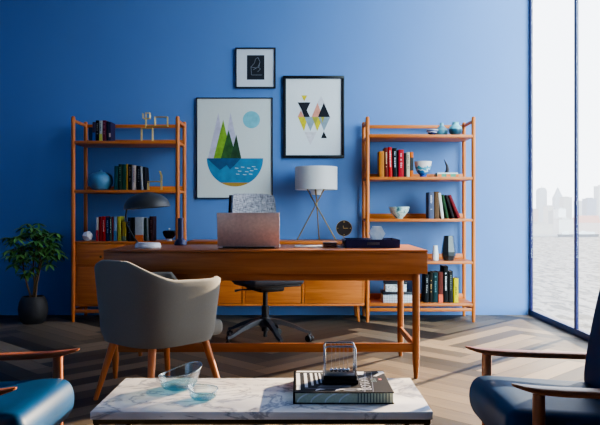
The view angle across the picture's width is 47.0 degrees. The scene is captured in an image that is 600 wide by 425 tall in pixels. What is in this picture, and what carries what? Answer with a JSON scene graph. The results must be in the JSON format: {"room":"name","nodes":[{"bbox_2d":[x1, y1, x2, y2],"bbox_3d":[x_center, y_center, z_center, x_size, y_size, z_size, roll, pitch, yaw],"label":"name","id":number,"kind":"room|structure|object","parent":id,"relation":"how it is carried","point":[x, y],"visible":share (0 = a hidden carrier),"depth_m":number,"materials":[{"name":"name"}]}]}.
{"room":"office","nodes":[
{"label":"office","id":0,"kind":"room"},
{"bbox_2d":[0,0,528,314],"bbox_3d":[-0.649,-1.370,6.700,5.702,5.100,0.200,0,0,0],"label":"wall","id":1,"kind":"structure","parent":0,"point":[400,62],"depth_m":6.60,"materials":[{"name":"blue paint"}]},
{"bbox_2d":[196,97,272,198],"bbox_3d":[-0.624,-0.614,6.585,0.729,0.964,0.029,0,0,0],"label":"framed print","id":2,"kind":"object","parent":1,"relation":"attached to","point":[234,135],"visible":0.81,"depth_m":6.58,"materials":[{"name":"paper"}]},
{"bbox_2d":[235,47,275,88],"bbox_3d":[-0.424,-1.379,6.585,0.385,0.387,0.029,0,0,0],"label":"framed print","id":3,"kind":"object","parent":1,"relation":"attached to","point":[255,67],"visible":1,"depth_m":6.58,"materials":[{"name":"paper"}]},
{"bbox_2d":[283,76,343,157],"bbox_3d":[0.131,-0.911,6.585,0.583,0.785,0.029,0,0,0],"label":"framed print","id":4,"kind":"object","parent":1,"relation":"attached to","point":[313,106],"visible":1,"depth_m":6.58,"materials":[{"name":"paper"}]},
{"bbox_2d":[0,315,587,424],"bbox_3d":[-0.505,0.980,2.000,5.590,0.001,9.200,0,0,0],"label":"floor","id":5,"kind":"structure","parent":0,"point":[231,367],"depth_m":4.76,"materials":[{"name":"brown wood"}]},
{"bbox_2d":[0,223,67,324],"bbox_3d":[-2.365,0.538,6.124,0.606,0.883,0.540,0,0,0],"label":"potted plant","id":6,"kind":"object","parent":5,"relation":"on","point":[32,309],"visible":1,"depth_m":6.05,"materials":[{"name":"green plant"}]},
{"bbox_2d":[0,348,79,424],"bbox_3d":[-1.082,0.552,2.100,0.661,0.860,0.578,0,0,0],"label":"lounge armchair","id":7,"kind":"object","parent":5,"relation":"on","point":[38,401],"visible":1,"depth_m":2.14,"materials":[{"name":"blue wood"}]},
{"bbox_2d":[0,379,73,424],"bbox_3d":[-1.021,0.628,2.100,0.540,0.152,0.456,0,0,0],"label":"seat cushion","id":8,"kind":"object","parent":7,"relation":"on","point":[38,401],"depth_m":2.10,"materials":[{"name":"blue leather"}]},
{"bbox_2d":[71,116,185,321],"bbox_3d":[-1.562,0.059,6.354,0.970,1.842,0.398,0,0,0],"label":"bookcase","id":9,"kind":"object","parent":5,"relation":"on","point":[84,254],"visible":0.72,"depth_m":6.17,"materials":[{"name":"brown wood"}]},
{"bbox_2d":[82,231,92,240],"bbox_3d":[-1.921,0.214,6.240,0.096,0.088,0.088,0,0,15],"label":"ball","id":10,"kind":"object","parent":9,"relation":"on","point":[87,236],"visible":1,"depth_m":6.21,"materials":[{"name":"paint"}]},
{"bbox_2d":[92,122,95,140],"bbox_3d":[-1.857,-0.728,6.292,0.026,0.175,0.155,0,0,0],"label":"book","id":11,"kind":"object","parent":9,"relation":"on","point":[94,123],"visible":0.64,"depth_m":6.22,"materials":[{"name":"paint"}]},
{"bbox_2d":[96,217,98,240],"bbox_3d":[-1.828,0.151,6.292,0.020,0.214,0.155,0,0,0],"label":"book","id":12,"kind":"object","parent":9,"relation":"on","point":[97,218],"visible":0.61,"depth_m":6.22,"materials":[{"name":"paper"}]},
{"bbox_2d":[96,120,98,140],"bbox_3d":[-1.827,-0.736,6.292,0.029,0.189,0.156,0,0,0],"label":"book","id":13,"kind":"object","parent":9,"relation":"on","point":[97,121],"visible":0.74,"depth_m":6.22,"materials":[{"name":"paper"}]},
{"bbox_2d":[88,170,112,189],"bbox_3d":[-1.821,-0.295,6.300,0.220,0.186,0.220,0,0,0],"label":"round vase","id":14,"kind":"object","parent":9,"relation":"on","point":[100,180],"visible":0.9,"depth_m":6.22,"materials":[{"name":"ceramic"}]},
{"bbox_2d":[99,217,101,240],"bbox_3d":[-1.801,0.147,6.293,0.028,0.221,0.154,0,0,0],"label":"book","id":15,"kind":"object","parent":9,"relation":"on","point":[100,218],"visible":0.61,"depth_m":6.22,"materials":[{"name":"paper"}]},
{"bbox_2d":[99,121,102,140],"bbox_3d":[-1.796,-0.735,6.292,0.028,0.187,0.156,0,0,0],"label":"book","id":16,"kind":"object","parent":9,"relation":"on","point":[100,122],"visible":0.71,"depth_m":6.22,"materials":[{"name":"paper"}]},
{"bbox_2d":[103,120,105,140],"bbox_3d":[-1.764,-0.736,6.292,0.030,0.189,0.156,0,0,0],"label":"book","id":17,"kind":"object","parent":9,"relation":"on","point":[104,121],"visible":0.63,"depth_m":6.22,"materials":[{"name":"paper"}]},
{"bbox_2d":[102,216,109,240],"bbox_3d":[-1.770,0.147,6.292,0.029,0.223,0.156,0,0,0],"label":"book","id":18,"kind":"object","parent":9,"relation":"on","point":[103,217],"visible":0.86,"depth_m":6.22,"materials":[{"name":"paper"}]},
{"bbox_2d":[106,121,108,140],"bbox_3d":[-1.735,-0.731,6.293,0.022,0.180,0.154,0,0,0],"label":"book","id":19,"kind":"object","parent":9,"relation":"on","point":[107,122],"visible":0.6,"depth_m":6.22,"materials":[{"name":"paper"}]},
{"bbox_2d":[106,217,109,240],"bbox_3d":[-1.734,0.150,6.292,0.031,0.216,0.156,0,0,0],"label":"book","id":20,"kind":"object","parent":9,"relation":"on","point":[107,218],"visible":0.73,"depth_m":6.22,"materials":[{"name":"paper"}]},
{"bbox_2d":[109,122,114,140],"bbox_3d":[-1.714,-0.729,6.292,0.015,0.177,0.155,0,0,0],"label":"book","id":21,"kind":"object","parent":9,"relation":"on","point":[111,125],"visible":0.84,"depth_m":6.25,"materials":[{"name":"paper"}]},
{"bbox_2d":[114,166,117,189],"bbox_3d":[-1.658,-0.311,6.293,0.033,0.217,0.154,2,0,0],"label":"book","id":22,"kind":"object","parent":9,"relation":"on","point":[116,167],"visible":0.6,"depth_m":6.22,"materials":[{"name":"paper"}]},
{"bbox_2d":[114,217,117,240],"bbox_3d":[-1.666,0.147,6.292,0.028,0.221,0.155,0,0,0],"label":"book","id":23,"kind":"object","parent":9,"relation":"on","point":[115,218],"visible":0.61,"depth_m":6.22,"materials":[{"name":"paper"}]},
{"bbox_2d":[118,164,121,189],"bbox_3d":[-1.622,-0.319,6.292,0.029,0.233,0.156,0,0,0],"label":"book","id":24,"kind":"object","parent":9,"relation":"on","point":[119,165],"visible":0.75,"depth_m":6.22,"materials":[{"name":"paper"}]},
{"bbox_2d":[117,216,124,240],"bbox_3d":[-1.631,0.146,6.293,0.030,0.223,0.154,-2,0,0],"label":"book","id":25,"kind":"object","parent":9,"relation":"on","point":[120,219],"visible":0.77,"depth_m":6.22,"materials":[{"name":"paper"}]},
{"bbox_2d":[122,164,125,189],"bbox_3d":[-1.587,-0.318,6.293,0.035,0.232,0.154,0,0,0],"label":"book","id":26,"kind":"object","parent":9,"relation":"on","point":[123,165],"visible":0.55,"depth_m":6.22,"materials":[{"name":"paper"}]},
{"bbox_2d":[122,221,127,240],"bbox_3d":[-1.585,0.170,6.292,0.038,0.176,0.155,0,0,0],"label":"book","id":27,"kind":"object","parent":9,"relation":"on","point":[124,228],"visible":0.62,"depth_m":6.22,"materials":[{"name":"paper"}]},
{"bbox_2d":[126,164,127,189],"bbox_3d":[-1.560,-0.320,6.293,0.013,0.235,0.154,0,0,0],"label":"book","id":28,"kind":"object","parent":9,"relation":"on","point":[126,164],"visible":0.5,"depth_m":6.22,"materials":[{"name":"paper"}]},
{"bbox_2d":[128,164,131,189],"bbox_3d":[-1.533,-0.318,6.292,0.033,0.232,0.156,0,0,0],"label":"book","id":29,"kind":"object","parent":9,"relation":"on","point":[129,165],"visible":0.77,"depth_m":6.22,"materials":[{"name":"paper"}]},
{"bbox_2d":[128,217,134,240],"bbox_3d":[-1.539,0.151,6.292,0.030,0.214,0.156,0,0,0],"label":"book","id":30,"kind":"object","parent":9,"relation":"on","point":[129,218],"visible":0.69,"depth_m":6.22,"materials":[{"name":"paper"}]},
{"bbox_2d":[131,218,134,240],"bbox_3d":[-1.506,0.152,6.293,0.029,0.212,0.154,0,0,0],"label":"book","id":31,"kind":"object","parent":9,"relation":"on","point":[132,219],"visible":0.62,"depth_m":6.22,"materials":[{"name":"paper"}]},
{"bbox_2d":[132,165,136,189],"bbox_3d":[-1.497,-0.313,6.292,0.033,0.223,0.156,0,0,0],"label":"book","id":32,"kind":"object","parent":9,"relation":"on","point":[134,167],"visible":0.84,"depth_m":6.22,"materials":[{"name":"paper"}]},
{"bbox_2d":[137,166,141,189],"bbox_3d":[-1.454,-0.311,6.292,0.037,0.217,0.156,0,0,0],"label":"book","id":33,"kind":"object","parent":9,"relation":"on","point":[138,167],"visible":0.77,"depth_m":6.22,"materials":[{"name":"paper"}]},
{"bbox_2d":[135,217,146,240],"bbox_3d":[-1.449,0.150,6.292,0.076,0.216,0.155,0,0,0],"label":"book","id":34,"kind":"object","parent":9,"relation":"on","point":[139,221],"visible":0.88,"depth_m":6.22,"materials":[{"name":"paper"}]},
{"bbox_2d":[140,167,143,189],"bbox_3d":[-1.426,-0.308,6.293,0.027,0.212,0.154,0,0,0],"label":"book","id":35,"kind":"object","parent":9,"relation":"on","point":[141,168],"visible":0.56,"depth_m":6.22,"materials":[{"name":"paper"}]},
{"bbox_2d":[144,218,146,240],"bbox_3d":[-1.394,0.154,6.293,0.020,0.208,0.154,0,0,0],"label":"book","id":36,"kind":"object","parent":9,"relation":"on","point":[145,222],"visible":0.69,"depth_m":6.22,"materials":[{"name":"paper"}]},
{"bbox_2d":[143,167,149,189],"bbox_3d":[-1.401,-0.306,6.293,0.029,0.209,0.154,0,0,0],"label":"book","id":37,"kind":"object","parent":9,"relation":"on","point":[145,169],"visible":0.81,"depth_m":6.24,"materials":[{"name":"paper"}]},
{"bbox_2d":[146,218,148,240],"bbox_3d":[-1.374,0.154,6.293,0.021,0.209,0.154,0,0,0],"label":"book","id":38,"kind":"object","parent":9,"relation":"on","point":[147,219],"visible":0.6,"depth_m":6.22,"materials":[{"name":"paper"}]},
{"bbox_2d":[149,216,155,240],"bbox_3d":[-1.341,0.147,6.292,0.031,0.223,0.156,0,0,0],"label":"book","id":39,"kind":"object","parent":9,"relation":"on","point":[152,219],"visible":1,"depth_m":6.22,"materials":[{"name":"paper"}]},
{"bbox_2d":[147,171,161,189],"bbox_3d":[-1.312,-0.291,6.240,0.127,0.170,0.059,0,0,0],"label":"figurine","id":40,"kind":"object","parent":9,"relation":"on","point":[160,181],"visible":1,"depth_m":6.21,"materials":[{"name":"gold metal"}]},
{"bbox_2d":[141,112,168,140],"bbox_3d":[-1.315,-0.774,6.240,0.244,0.259,0.049,0,0,0],"label":"sculpture","id":41,"kind":"object","parent":9,"relation":"on","point":[146,113],"visible":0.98,"depth_m":6.22,"materials":[{"name":"gold metal"}]},
{"bbox_2d":[163,228,175,240],"bbox_3d":[-1.181,0.200,6.240,0.124,0.117,0.124,0,0,0],"label":"lidded bowl","id":42,"kind":"object","parent":9,"relation":"on","point":[169,234],"visible":0.96,"depth_m":6.20,"materials":[{"name":"ceramic"}]},
{"bbox_2d":[93,260,222,399],"bbox_3d":[-0.741,0.611,3.624,0.581,0.746,0.569,0,0,42],"label":"armchair","id":43,"kind":"object","parent":5,"relation":"on","point":[140,308],"visible":0.98,"depth_m":3.40,"materials":[{"name":"grey fabric"}]},
{"bbox_2d":[213,319,222,334],"bbox_3d":[-0.695,0.612,3.676,0.400,0.086,0.430,0,0,42],"label":"seat cushion","id":44,"kind":"object","parent":43,"relation":"on","point":[218,328],"depth_m":3.67,"materials":[{"name":"grey fabric"}]},
{"bbox_2d":[90,378,432,424],"bbox_3d":[-0.117,0.793,2.316,1.044,0.373,0.432,0,0,0],"label":"coffee table","id":45,"kind":"object","parent":5,"relation":"on","point":[134,400],"visible":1,"depth_m":2.16,"materials":[{"name":"white stone"}]},
{"bbox_2d":[293,371,393,403],"bbox_3d":[0.139,0.588,2.336,0.321,0.038,0.298,0,0,0],"label":"picture book","id":46,"kind":"object","parent":45,"relation":"on","point":[373,387],"visible":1,"depth_m":2.21,"materials":[{"name":"paper"}]},
{"bbox_2d":[297,393,351,402],"bbox_3d":[0.077,0.589,2.189,0.175,0.029,0.001,0,0,0],"label":"print","id":47,"kind":"object","parent":46,"relation":"attached to","point":[328,397],"depth_m":2.19},
{"bbox_2d":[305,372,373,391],"bbox_3d":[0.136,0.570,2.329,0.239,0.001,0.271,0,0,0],"label":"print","id":48,"kind":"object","parent":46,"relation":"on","point":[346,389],"depth_m":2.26},
{"bbox_2d":[321,342,358,384],"bbox_3d":[0.134,0.505,2.325,0.121,0.127,0.090,0,0,0],"label":"cradle","id":49,"kind":"object","parent":46,"relation":"on","point":[335,376],"visible":1,"depth_m":2.29,"materials":[{"name":"paint"}]},
{"bbox_2d":[296,371,383,390],"bbox_3d":[0.142,0.570,2.343,0.313,0.001,0.277,0,0,0],"label":"print","id":50,"kind":"object","parent":46,"relation":"on","point":[379,372],"depth_m":2.37},
{"bbox_2d":[358,393,389,402],"bbox_3d":[0.234,0.589,2.189,0.102,0.029,0.001,0,0,0],"label":"print","id":51,"kind":"object","parent":46,"relation":"attached to","point":[358,393],"depth_m":2.19},
{"bbox_2d":[103,245,427,378],"bbox_3d":[-0.201,0.600,4.390,1.898,0.760,0.710,0,0,0],"label":"writing desk","id":52,"kind":"object","parent":5,"relation":"on","point":[186,262],"visible":0.7,"depth_m":4.04,"materials":[{"name":"brown wood"}]},
{"bbox_2d":[123,192,169,248],"bbox_3d":[-0.949,0.047,4.280,0.285,0.346,0.286,0,0,0],"label":"desk lamp","id":53,"kind":"object","parent":52,"relation":"on","point":[144,200],"visible":1,"depth_m":4.20,"materials":[{"name":"metal"}]},
{"bbox_2d":[174,218,186,245],"bbox_3d":[-0.803,0.129,4.640,0.086,0.182,0.086,0,0,0],"label":"bottle vase","id":54,"kind":"object","parent":52,"relation":"on","point":[180,241],"visible":0.94,"depth_m":4.62,"materials":[{"name":"ceramic"}]},
{"bbox_2d":[217,213,280,247],"bbox_3d":[-0.313,0.110,4.306,0.378,0.217,0.298,0,0,0],"label":"laptop","id":55,"kind":"object","parent":52,"relation":"on","point":[234,230],"visible":1,"depth_m":4.18,"materials":[{"name":"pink metal"}]},
{"bbox_2d":[295,245,321,247],"bbox_3d":[0.053,0.215,4.372,0.174,0.011,0.155,0,0,0],"label":"notepad","id":56,"kind":"object","parent":52,"relation":"on","point":[296,246],"visible":1,"depth_m":4.29,"materials":[{"name":"paper"}]},
{"bbox_2d":[323,242,336,247],"bbox_3d":[0.186,0.203,4.330,0.086,0.034,0.082,0,0,0],"label":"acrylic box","id":57,"kind":"object","parent":52,"relation":"on","point":[325,244],"visible":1,"depth_m":4.29,"materials":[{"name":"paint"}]},
{"bbox_2d":[342,238,399,247],"bbox_3d":[0.450,0.194,4.435,0.340,0.052,0.320,0,0,0],"label":"desk tray","id":58,"kind":"object","parent":52,"relation":"on","point":[346,242],"visible":1,"depth_m":4.28,"materials":[{"name":"blue paint"}]},
{"bbox_2d":[369,226,384,239],"bbox_3d":[0.493,0.134,4.425,0.103,0.091,0.050,0,0,0],"label":"ornament","id":59,"kind":"object","parent":58,"relation":"in","point":[376,232],"visible":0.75,"depth_m":4.40,"materials":[{"name":"white stone"}]},
{"bbox_2d":[225,193,313,342],"bbox_3d":[-0.264,0.415,5.174,0.698,1.130,0.690,0,0,-29],"label":"office chair","id":60,"kind":"object","parent":5,"relation":"on","point":[241,202],"visible":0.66,"depth_m":5.19,"materials":[{"name":"black plastic"}]},
{"bbox_2d":[187,239,364,321],"bbox_3d":[-0.216,0.619,6.357,1.585,0.725,0.406,0,0,0],"label":"sideboard","id":61,"kind":"object","parent":5,"relation":"on","point":[310,293],"visible":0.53,"depth_m":6.16,"materials":[{"name":"brown wood"}]},
{"bbox_2d":[295,166,336,240],"bbox_3d":[0.149,-0.081,6.340,0.388,0.674,0.388,0,0,0],"label":"table lamp","id":62,"kind":"object","parent":61,"relation":"on","point":[314,179],"visible":0.98,"depth_m":6.19,"materials":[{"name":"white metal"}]},
{"bbox_2d":[310,189,321,194],"bbox_3d":[0.149,-0.215,6.340,0.124,0.105,0.124,0,0,0],"label":"diffuser","id":63,"kind":"object","parent":62,"relation":"attached to","point":[313,191],"depth_m":6.30,"materials":[{"name":"paint"}]},
{"bbox_2d":[336,220,351,239],"bbox_3d":[0.406,0.164,6.360,0.148,0.185,0.044,0,0,0],"label":"desk clock","id":64,"kind":"object","parent":61,"relation":"on","point":[343,228],"visible":0.93,"depth_m":6.35,"materials":[{"name":"paint"}]},
{"bbox_2d":[362,116,475,321],"bbox_3d":[1.078,0.061,6.355,0.985,1.838,0.397,0,0,0],"label":"bookcase","id":65,"kind":"object","parent":5,"relation":"on","point":[370,299],"visible":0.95,"depth_m":6.25,"materials":[{"name":"brown wood"}]},
{"bbox_2d":[377,151,383,176],"bbox_3d":[0.737,-0.436,6.293,0.044,0.234,0.154,0,0,0],"label":"book","id":66,"kind":"object","parent":65,"relation":"on","point":[380,155],"visible":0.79,"depth_m":6.22,"materials":[{"name":"paper"}]},
{"bbox_2d":[383,148,387,176],"bbox_3d":[0.778,-0.452,6.292,0.030,0.266,0.156,-1,0,0],"label":"book","id":67,"kind":"object","parent":65,"relation":"on","point":[385,150],"visible":0.89,"depth_m":6.22,"materials":[{"name":"paper"}]},
{"bbox_2d":[388,147,391,176],"bbox_3d":[0.814,-0.454,6.292,0.031,0.270,0.156,-1,0,0],"label":"book","id":68,"kind":"object","parent":65,"relation":"on","point":[389,148],"visible":0.82,"depth_m":6.22,"materials":[{"name":"paper"}]},
{"bbox_2d":[392,148,396,176],"bbox_3d":[0.857,-0.450,6.292,0.037,0.261,0.156,-1,0,0],"label":"book","id":69,"kind":"object","parent":65,"relation":"on","point":[394,150],"visible":0.84,"depth_m":6.22,"materials":[{"name":"paper"}]},
{"bbox_2d":[380,289,411,302],"bbox_3d":[0.878,0.763,6.300,0.267,0.098,0.210,0,0,0],"label":"storage box","id":70,"kind":"object","parent":65,"relation":"on","point":[386,297],"visible":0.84,"depth_m":6.20,"materials":[{"name":"paint"}]},
{"bbox_2d":[383,281,406,291],"bbox_3d":[0.866,0.670,6.290,0.199,0.088,0.160,0,0,0],"label":"storage box","id":71,"kind":"object","parent":70,"relation":"on","point":[389,286],"visible":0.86,"depth_m":6.21,"materials":[{"name":"cardboard"}]},
{"bbox_2d":[389,207,409,218],"bbox_3d":[0.900,0.002,6.260,0.190,0.108,0.190,0,0,0],"label":"speckled bowl","id":72,"kind":"object","parent":65,"relation":"on","point":[397,212],"visible":1,"depth_m":6.20,"materials":[{"name":"ceramic"}]},
{"bbox_2d":[397,150,403,176],"bbox_3d":[0.911,-0.443,6.292,0.048,0.248,0.156,0,0,0],"label":"book","id":73,"kind":"object","parent":65,"relation":"on","point":[400,153],"visible":0.79,"depth_m":6.22,"materials":[{"name":"paper"}]},
{"bbox_2d":[406,152,409,176],"bbox_3d":[0.975,-0.431,6.292,0.029,0.225,0.156,0,0,0],"label":"book","id":74,"kind":"object","parent":65,"relation":"on","point":[407,153],"visible":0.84,"depth_m":6.22,"materials":[{"name":"paper"}]},
{"bbox_2d":[410,152,412,176],"bbox_3d":[1.007,-0.432,6.292,0.030,0.226,0.155,0,0,0],"label":"book","id":75,"kind":"object","parent":65,"relation":"on","point":[411,153],"visible":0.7,"depth_m":6.21,"materials":[{"name":"paper"}]},
{"bbox_2d":[414,161,431,176],"bbox_3d":[1.112,-0.390,6.240,0.158,0.142,0.158,0,0,0],"label":"bowl","id":76,"kind":"object","parent":65,"relation":"on","point":[422,167],"visible":0.91,"depth_m":6.19,"materials":[{"name":"ceramic"}]},
{"bbox_2d":[421,274,428,302],"bbox_3d":[1.143,0.684,6.292,0.039,0.254,0.156,2,0,0],"label":"book","id":77,"kind":"object","parent":65,"relation":"on","point":[425,277],"visible":0.9,"depth_m":6.22,"materials":[{"name":"paper"}]},
{"bbox_2d":[426,192,433,218],"bbox_3d":[1.184,-0.064,6.287,0.048,0.239,0.146,0,0,0],"label":"book","id":78,"kind":"object","parent":65,"relation":"on","point":[429,195],"visible":1,"depth_m":6.22,"materials":[{"name":"paper"}]},
{"bbox_2d":[428,271,432,302],"bbox_3d":[1.182,0.676,6.292,0.030,0.272,0.156,1,0,0],"label":"book","id":79,"kind":"object","parent":65,"relation":"on","point":[430,273],"visible":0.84,"depth_m":6.22,"materials":[{"name":"paper"}]},
{"bbox_2d":[426,129,437,134],"bbox_3d":[1.188,-0.719,6.200,0.108,0.046,0.108,0,0,0],"label":"shallow dish","id":80,"kind":"object","parent":65,"relation":"on","point":[429,131],"visible":1,"depth_m":6.17,"materials":[{"name":"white ceramic"}]},
{"bbox_2d":[431,271,437,302],"bbox_3d":[1.222,0.674,6.292,0.044,0.276,0.156,0,0,0],"label":"book","id":81,"kind":"object","parent":65,"relation":"on","point":[435,273],"visible":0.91,"depth_m":6.22,"materials":[{"name":"paper"}]},
{"bbox_2d":[432,245,438,260],"bbox_3d":[1.224,0.366,6.240,0.062,0.137,0.062,0,0,0],"label":"vase","id":82,"kind":"object","parent":65,"relation":"on","point":[435,256],"visible":1,"depth_m":6.22,"materials":[{"name":"ceramic"}]},
{"bbox_2d":[434,192,438,218],"bbox_3d":[1.233,-0.066,6.288,0.042,0.244,0.144,0,0,0],"label":"book","id":83,"kind":"object","parent":65,"relation":"on","point":[436,195],"visible":0.79,"depth_m":6.22,"materials":[{"name":"paper"}]},
{"bbox_2d":[437,271,442,302],"bbox_3d":[1.268,0.674,6.292,0.040,0.276,0.155,0,0,0],"label":"book","id":84,"kind":"object","parent":65,"relation":"on","point":[440,273],"visible":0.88,"depth_m":6.22,"materials":[{"name":"paper"}]},
{"bbox_2d":[438,193,443,218],"bbox_3d":[1.271,-0.061,6.288,0.056,0.233,0.144,0,0,0],"label":"book","id":85,"kind":"object","parent":65,"relation":"on","point":[441,215],"visible":0.69,"depth_m":6.22,"materials":[{"name":"paper"}]},
{"bbox_2d":[436,123,447,134],"bbox_3d":[1.297,-0.758,6.320,0.110,0.124,0.110,0,0,0],"label":"vase","id":86,"kind":"object","parent":65,"relation":"on","point":[442,130],"visible":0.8,"depth_m":6.28,"materials":[{"name":"ceramic"}]},
{"bbox_2d":[440,265,447,302],"bbox_3d":[1.314,0.649,6.292,0.042,0.326,0.156,0,0,0],"label":"book","id":87,"kind":"object","parent":65,"relation":"on","point":[443,268],"visible":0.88,"depth_m":6.22,"materials":[{"name":"paper"}]},
{"bbox_2d":[441,195,448,218],"bbox_3d":[1.308,-0.053,6.288,0.069,0.218,0.144,0,0,0],"label":"book","id":88,"kind":"object","parent":65,"relation":"on","point":[445,212],"visible":0.79,"depth_m":6.22,"materials":[{"name":"paper"}]},
{"bbox_2d":[434,174,458,176],"bbox_3d":[1.341,-0.334,6.309,0.204,0.030,0.142,0,0,0],"label":"book","id":89,"kind":"object","parent":65,"relation":"on","point":[435,175],"visible":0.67,"depth_m":6.24,"materials":[{"name":"paper"}]},
{"bbox_2d":[441,236,455,260],"bbox_3d":[1.347,0.323,6.240,0.126,0.225,0.129,0,0,0],"label":"vase","id":90,"kind":"object","parent":65,"relation":"on","point":[448,252],"visible":1,"depth_m":6.20,"materials":[{"name":"ceramic"}]},
{"bbox_2d":[444,195,454,218],"bbox_3d":[1.351,-0.051,6.288,0.087,0.215,0.144,0,0,0],"label":"book","id":91,"kind":"object","parent":65,"relation":"on","point":[448,205],"visible":0.89,"depth_m":6.22,"materials":[{"name":"paper"}]},
{"bbox_2d":[448,270,452,302],"bbox_3d":[1.359,0.671,6.292,0.038,0.283,0.156,0,0,0],"label":"book","id":92,"kind":"object","parent":65,"relation":"on","point":[450,273],"visible":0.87,"depth_m":6.22,"materials":[{"name":"paper"}]},
{"bbox_2d":[448,195,460,218],"bbox_3d":[1.392,-0.052,6.288,0.112,0.216,0.144,0,0,0],"label":"book","id":93,"kind":"object","parent":65,"relation":"on","point":[453,206],"visible":0.8,"depth_m":6.22,"materials":[{"name":"paper"}]},
{"bbox_2d":[449,122,461,134],"bbox_3d":[1.402,-0.755,6.220,0.124,0.118,0.124,0,0,0],"label":"vase","id":94,"kind":"object","parent":65,"relation":"on","point":[455,128],"visible":0.94,"depth_m":6.18,"materials":[{"name":"ceramic"}]},
{"bbox_2d":[453,277,457,302],"bbox_3d":[1.406,0.702,6.292,0.042,0.220,0.156,0,0,0],"label":"book","id":95,"kind":"object","parent":65,"relation":"on","point":[455,279],"visible":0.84,"depth_m":6.22,"materials":[{"name":"paper"}]},
{"bbox_2d":[465,290,599,424],"bbox_3d":[0.903,0.552,2.140,0.661,0.860,0.578,0,0,0],"label":"lounge armchair","id":96,"kind":"object","parent":5,"relation":"on","point":[496,400],"visible":1,"depth_m":2.09,"materials":[{"name":"blue leather"}]},
{"bbox_2d":[469,376,599,424],"bbox_3d":[0.842,0.628,2.140,0.540,0.152,0.456,0,0,0],"label":"seat cushion","id":97,"kind":"object","parent":96,"relation":"on","point":[493,399],"depth_m":2.06,"materials":[{"name":"blue leather"}]},
{"bbox_2d":[584,290,599,387],"bbox_3d":[1.059,0.359,2.140,0.195,0.473,0.456,0,0,0],"label":"cushion","id":98,"kind":"object","parent":96,"relation":"on","point":[592,357],"depth_m":2.29,"materials":[{"name":"blue leather"}]},
{"bbox_3d":[2.270,-1.370,0.000,0.160,5.100,5.600,0,0,0],"label":"wall","id":99,"kind":"structure","parent":0,"visible":0},
{"bbox_2d":[529,0,589,340],"bbox_3d":[2.215,-1.370,4.700,0.050,4.700,3.800,0,0,0],"label":"window","id":100,"kind":"structure","parent":99,"relation":"in","point":[575,330],"depth_m":5.50,"materials":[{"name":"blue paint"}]},
{"label":"outside","id":101,"kind":"structure","parent":0,"visible":0},
{"bbox_2d":[533,237,599,331],"bbox_3d":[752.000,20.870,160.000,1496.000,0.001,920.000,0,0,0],"label":"river water","id":102,"kind":"structure","parent":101,"point":[553,257],"depth_m":221.54,"materials":[{"name":"white liquid"}]},
{"bbox_2d":[557,231,573,236],"bbox_3d":[228.163,18.558,592.500,12.688,4.623,5.000,0,0,0],"label":"boat","id":103,"kind":"object","parent":102,"relation":"on","point":[564,233],"visible":0.98,"depth_m":589.98,"materials":[{"name":"white"}]},
{"bbox_2d":[579,231,599,236],"bbox_3d":[247.381,18.371,594.500,19.588,4.997,5.000,0,0,0],"label":"boat","id":104,"kind":"object","parent":102,"relation":"on","point":[581,233],"visible":0.81,"depth_m":592.00,"materials":[{"name":"white"}]},
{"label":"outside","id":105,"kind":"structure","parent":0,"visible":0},
{"bbox_2d":[533,227,599,236],"bbox_3d":[380.000,20.620,850.000,640.000,2.500,500.000,0,0,0],"label":"ground","id":106,"kind":"structure","parent":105,"point":[553,234],"depth_m":600.00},
{"bbox_2d":[533,209,537,221],"bbox_3d":[239.420,7.686,707.000,5.064,23.367,14.600,0,0,0],"label":"apartment block","id":107,"kind":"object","parent":106,"relation":"on","point":[535,211],"visible":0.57,"depth_m":699.93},
{"bbox_2d":[536,186,546,221],"bbox_3d":[317.348,-7.620,907.000,9.652,53.978,14.000,0,0,0],"label":"tower","id":108,"kind":"structure","parent":106,"relation":"on","point":[541,193],"depth_m":900.05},
{"bbox_2d":[533,222,552,233],"bbox_3d":[215.696,13.829,622.000,20.209,11.080,14.600,0,0,0],"label":"warehouse","id":109,"kind":"structure","parent":106,"relation":"on","point":[538,227],"depth_m":614.98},
{"bbox_2d":[543,205,552,223],"bbox_3d":[268.920,5.904,747.000,6.499,26.931,14.600,0,0,0],"label":"office block","id":110,"kind":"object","parent":106,"relation":"on","point":[546,209],"visible":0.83,"depth_m":744.53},
{"bbox_2d":[552,188,562,208],"bbox_3d":[330.701,-8.170,885.229,10.458,55.080,10.458,0,0,0],"label":"tower","id":111,"kind":"structure","parent":106,"relation":"on","point":[555,199],"depth_m":882.10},
{"bbox_2d":[553,208,565,218],"bbox_3d":[258.499,7.349,687.000,7.893,24.041,14.600,0,0,0],"label":"apartment block","id":112,"kind":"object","parent":106,"relation":"on","point":[557,212],"visible":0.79,"depth_m":680.06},
{"bbox_2d":[553,217,573,233],"bbox_3d":[243.098,11.990,637.000,13.839,14.759,14.600,0,0,0],"label":"terminal building","id":113,"kind":"structure","parent":106,"relation":"on","point":[561,224],"depth_m":630.03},
{"bbox_2d":[559,197,571,218],"bbox_3d":[318.374,0.166,827.000,10.345,38.408,14.600,0,0,0],"label":"office block","id":114,"kind":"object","parent":106,"relation":"on","point":[564,202],"visible":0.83,"depth_m":819.90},
{"bbox_2d":[572,216,599,232],"bbox_3d":[267.802,11.123,647.000,24.605,16.494,15.000,0,0,0],"label":"market hall","id":115,"kind":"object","parent":106,"relation":"on","point":[586,223],"visible":0.59,"depth_m":639.95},
{"bbox_2d":[582,198,596,215],"bbox_3d":[338.261,1.018,807.000,11.615,36.703,14.600,0,0,0],"label":"office tower","id":116,"kind":"structure","parent":106,"relation":"on","point":[588,204],"depth_m":799.93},
{"bbox_2d":[593,185,599,226],"bbox_3d":[397.957,-8.498,907.000,18.600,55.735,14.600,0,0,0],"label":"office tower","id":117,"kind":"structure","parent":106,"relation":"on","point":[596,188],"depth_m":902.03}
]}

